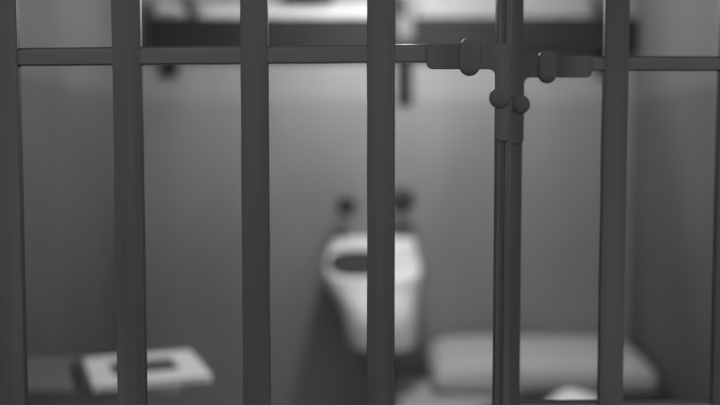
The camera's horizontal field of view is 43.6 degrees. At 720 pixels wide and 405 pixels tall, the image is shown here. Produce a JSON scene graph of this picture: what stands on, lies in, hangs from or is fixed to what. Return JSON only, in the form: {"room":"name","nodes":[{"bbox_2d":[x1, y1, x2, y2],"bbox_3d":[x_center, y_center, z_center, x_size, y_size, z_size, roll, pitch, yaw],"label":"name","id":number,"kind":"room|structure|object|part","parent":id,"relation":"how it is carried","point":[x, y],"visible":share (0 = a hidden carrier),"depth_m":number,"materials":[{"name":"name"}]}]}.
{"room":"prison interior","nodes":[
{"label":"prison interior","id":0,"kind":"room"},
{"bbox_2d":[19,0,116,357],"bbox_3d":[-0.704,-0.126,1.846,0.100,2.250,1.600,0,3,0],"label":"wall","id":1,"kind":"structure","parent":0,"point":[68,139],"depth_m":2.01,"materials":[{"name":"paint"}]},
{"bbox_2d":[27,357,202,404],"bbox_3d":[-0.481,0.411,1.663,0.345,0.200,0.230,0,3,0],"label":"table","id":2,"kind":"object","parent":1,"relation":"attached to","point":[51,380],"visible":0.31,"depth_m":1.56,"materials":[{"name":"metal"}]},
{"bbox_2d":[74,350,211,392],"bbox_3d":[-0.402,0.306,1.645,0.220,0.012,0.216,-1,4,-21],"label":"book","id":3,"kind":"object","parent":2,"relation":"on","point":[97,374],"visible":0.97,"depth_m":1.61,"materials":[{"name":"white paper"}]},
{"bbox_3d":[-0.397,0.300,1.650,0.116,0.001,0.097,-1,4,-21],"label":"panel","id":4,"kind":"part","parent":3,"relation":"part of","materials":[{"name":"paper"}]},
{"bbox_2d":[142,0,632,404],"bbox_3d":[0.070,-0.177,2.694,1.649,2.250,0.100,0,3,0],"label":"wall","id":5,"kind":"structure","parent":0,"point":[444,141],"depth_m":2.65,"materials":[{"name":"paint"}]},
{"bbox_2d":[336,195,356,215],"bbox_3d":[-0.038,0.006,2.602,0.058,0.058,0.106,0,3,0],"label":"tap","id":6,"kind":"object","parent":5,"relation":"attached to","point":[346,205],"visible":1,"depth_m":2.55,"materials":[{"name":"grey metal"}]},
{"bbox_2d":[326,237,420,350],"bbox_3d":[0.036,0.325,2.494,0.260,0.427,0.360,0,3,0],"label":"sink","id":7,"kind":"object","parent":5,"relation":"attached to","point":[346,263],"visible":0.71,"depth_m":2.36,"materials":[{"name":"ceramic"}]},
{"bbox_2d":[328,249,366,276],"bbox_3d":[-0.010,0.165,2.472,0.154,0.049,0.238,0,3,0],"label":"basin","id":8,"kind":"object","parent":7,"relation":"in","point":[341,262],"depth_m":2.48,"materials":[{"name":"white ceramic"}]},
{"bbox_2d":[332,237,414,247],"bbox_3d":[0.040,0.125,2.640,0.243,0.046,0.045,0,3,0],"label":"backsplash","id":9,"kind":"structure","parent":5,"relation":"attached to","point":[336,241],"depth_m":2.62,"materials":[{"name":"ceramic"}]},
{"bbox_2d":[147,17,636,104],"bbox_3d":[0.090,-0.405,2.592,1.390,0.245,0.076,0,3,0],"label":"wall shelf","id":10,"kind":"object","parent":5,"relation":"attached to","point":[555,34],"visible":0.57,"depth_m":2.55,"materials":[{"name":"paint"}]},
{"bbox_2d":[155,0,188,16],"bbox_3d":[-0.535,-0.557,2.584,0.095,0.057,0.061,0,3,0],"label":"crumpled cloth","id":11,"kind":"object","parent":10,"relation":"on","point":[164,8],"visible":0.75,"depth_m":2.56,"materials":[{"name":"white fabric"}]},
{"bbox_2d":[179,0,194,16],"bbox_3d":[-0.492,-0.556,2.578,0.042,0.057,0.035,2,4,35],"label":"cup","id":12,"kind":"object","parent":10,"relation":"on","point":[188,5],"visible":0.67,"depth_m":2.56,"materials":[{"name":"ceramic"}]},
{"bbox_2d":[193,8,366,16],"bbox_3d":[-0.208,-0.541,2.584,0.532,0.027,0.064,0,3,0],"label":"sheet","id":13,"kind":"object","parent":10,"relation":"on","point":[199,12],"visible":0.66,"depth_m":2.55,"materials":[{"name":"white fabric"}]},
{"bbox_2d":[296,0,333,7],"bbox_3d":[-0.127,-0.581,2.557,0.123,0.054,0.123,0,3,0],"label":"bowl","id":14,"kind":"object","parent":13,"relation":"on","point":[305,3],"visible":0.91,"depth_m":2.53,"materials":[{"name":"ceramic"}]},
{"bbox_2d":[395,0,406,15],"bbox_3d":[0.108,-0.562,2.587,0.056,0.068,0.056,0,3,0],"label":"jar","id":15,"kind":"object","parent":10,"relation":"on","point":[400,5],"visible":0.38,"depth_m":2.56,"materials":[{"name":"ceramic"}]},
{"bbox_2d":[395,16,414,39],"bbox_3d":[0.127,-0.494,2.547,0.058,0.067,0.023,0,3,0],"label":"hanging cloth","id":16,"kind":"object","parent":10,"relation":"hanging from","point":[404,24],"visible":1,"depth_m":2.54,"materials":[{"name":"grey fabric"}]},
{"bbox_2d":[415,0,598,16],"bbox_3d":[0.420,-0.558,2.583,0.518,0.062,0.064,0,3,0],"label":"folded blanket","id":17,"kind":"object","parent":10,"relation":"on","point":[426,8],"visible":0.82,"depth_m":2.55,"materials":[{"name":"white fabric"}]},
{"bbox_2d":[395,187,414,212],"bbox_3d":[0.119,-0.009,2.603,0.074,0.074,0.103,0,3,0],"label":"tap","id":18,"kind":"object","parent":5,"relation":"attached to","point":[404,198],"visible":0.86,"depth_m":2.55,"materials":[{"name":"grey metal"}]},
{"bbox_2d":[627,0,718,399],"bbox_3d":[0.845,-0.126,1.846,0.100,2.250,1.600,0,3,0],"label":"wall","id":19,"kind":"structure","parent":0,"point":[673,113],"depth_m":2.29,"materials":[{"name":"paint"}]},
{"bbox_3d":[0.000,1.150,0.194,6.000,0.100,5.250,0,3,0],"label":"floor","id":20,"kind":"structure","parent":0,"visible":0},
{"bbox_3d":[0.433,0.813,1.900,0.710,0.370,1.575,0,3,0],"label":"bed","id":21,"kind":"object","parent":20,"relation":"on","visible":0},
{"bbox_2d":[395,373,491,404],"bbox_3d":[0.433,0.578,1.886,0.710,0.097,1.575,0,3,0],"label":"mattress","id":22,"kind":"object","parent":21,"relation":"on","point":[410,389],"visible":0.17,"depth_m":2.35,"materials":[{"name":"fabric"}]},
{"bbox_2d":[426,335,660,393],"bbox_3d":[0.488,0.441,2.492,0.600,0.100,0.340,0,3,1],"label":"pillow","id":23,"kind":"object","parent":22,"relation":"on","point":[455,364],"visible":0.73,"depth_m":2.35,"materials":[{"name":"white fabric"}]},
{"bbox_2d":[490,392,673,404],"bbox_3d":[0.426,0.533,1.708,0.720,0.018,1.235,0,3,0],"label":"blanket","id":24,"kind":"object","parent":22,"relation":"on","point":[528,395],"visible":0.36,"depth_m":2.29,"materials":[{"name":"fabric"}]},
{"bbox_2d":[549,389,596,399],"bbox_3d":[0.462,0.456,1.931,0.178,0.110,0.160,0,3,0],"label":"bundle","id":25,"kind":"object","parent":24,"relation":"on","point":[570,394],"visible":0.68,"depth_m":1.91,"materials":[{"name":"fabric"}]},
{"bbox_3d":[-1.022,-0.074,0.987,1.156,2.250,0.120,0,3,0],"label":"wall","id":26,"kind":"structure","parent":0,"visible":0},
{"bbox_2d":[0,0,512,404],"bbox_3d":[-0.132,-0.027,0.905,0.567,2.095,0.021,0,3,0],"label":"cell bars","id":27,"kind":"object","parent":26,"relation":"attached to","point":[127,57],"visible":1,"depth_m":0.90,"materials":[{"name":"paint"}]},
{"bbox_3d":[0.107,-0.109,0.894,0.083,0.096,0.003,0,3,0],"label":"corner plate","id":28,"kind":"part","parent":27,"relation":"part of","materials":[{"name":"paint"}]},
{"bbox_3d":[1.288,-0.074,0.987,1.025,2.250,0.120,0,3,0],"label":"wall","id":29,"kind":"structure","parent":0,"visible":0},
{"bbox_2d":[509,0,719,404],"bbox_3d":[0.466,-0.014,0.988,0.618,2.130,0.025,0,3,0],"label":"cell door","id":30,"kind":"structure","parent":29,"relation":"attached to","point":[615,63],"depth_m":0.98,"materials":[{"name":"paint"}]},
{"bbox_3d":[0.205,-0.111,0.975,0.092,0.095,0.003,0,3,0],"label":"corner plate","id":31,"kind":"part","parent":30,"relation":"part of","materials":[{"name":"paint"}]}
]}

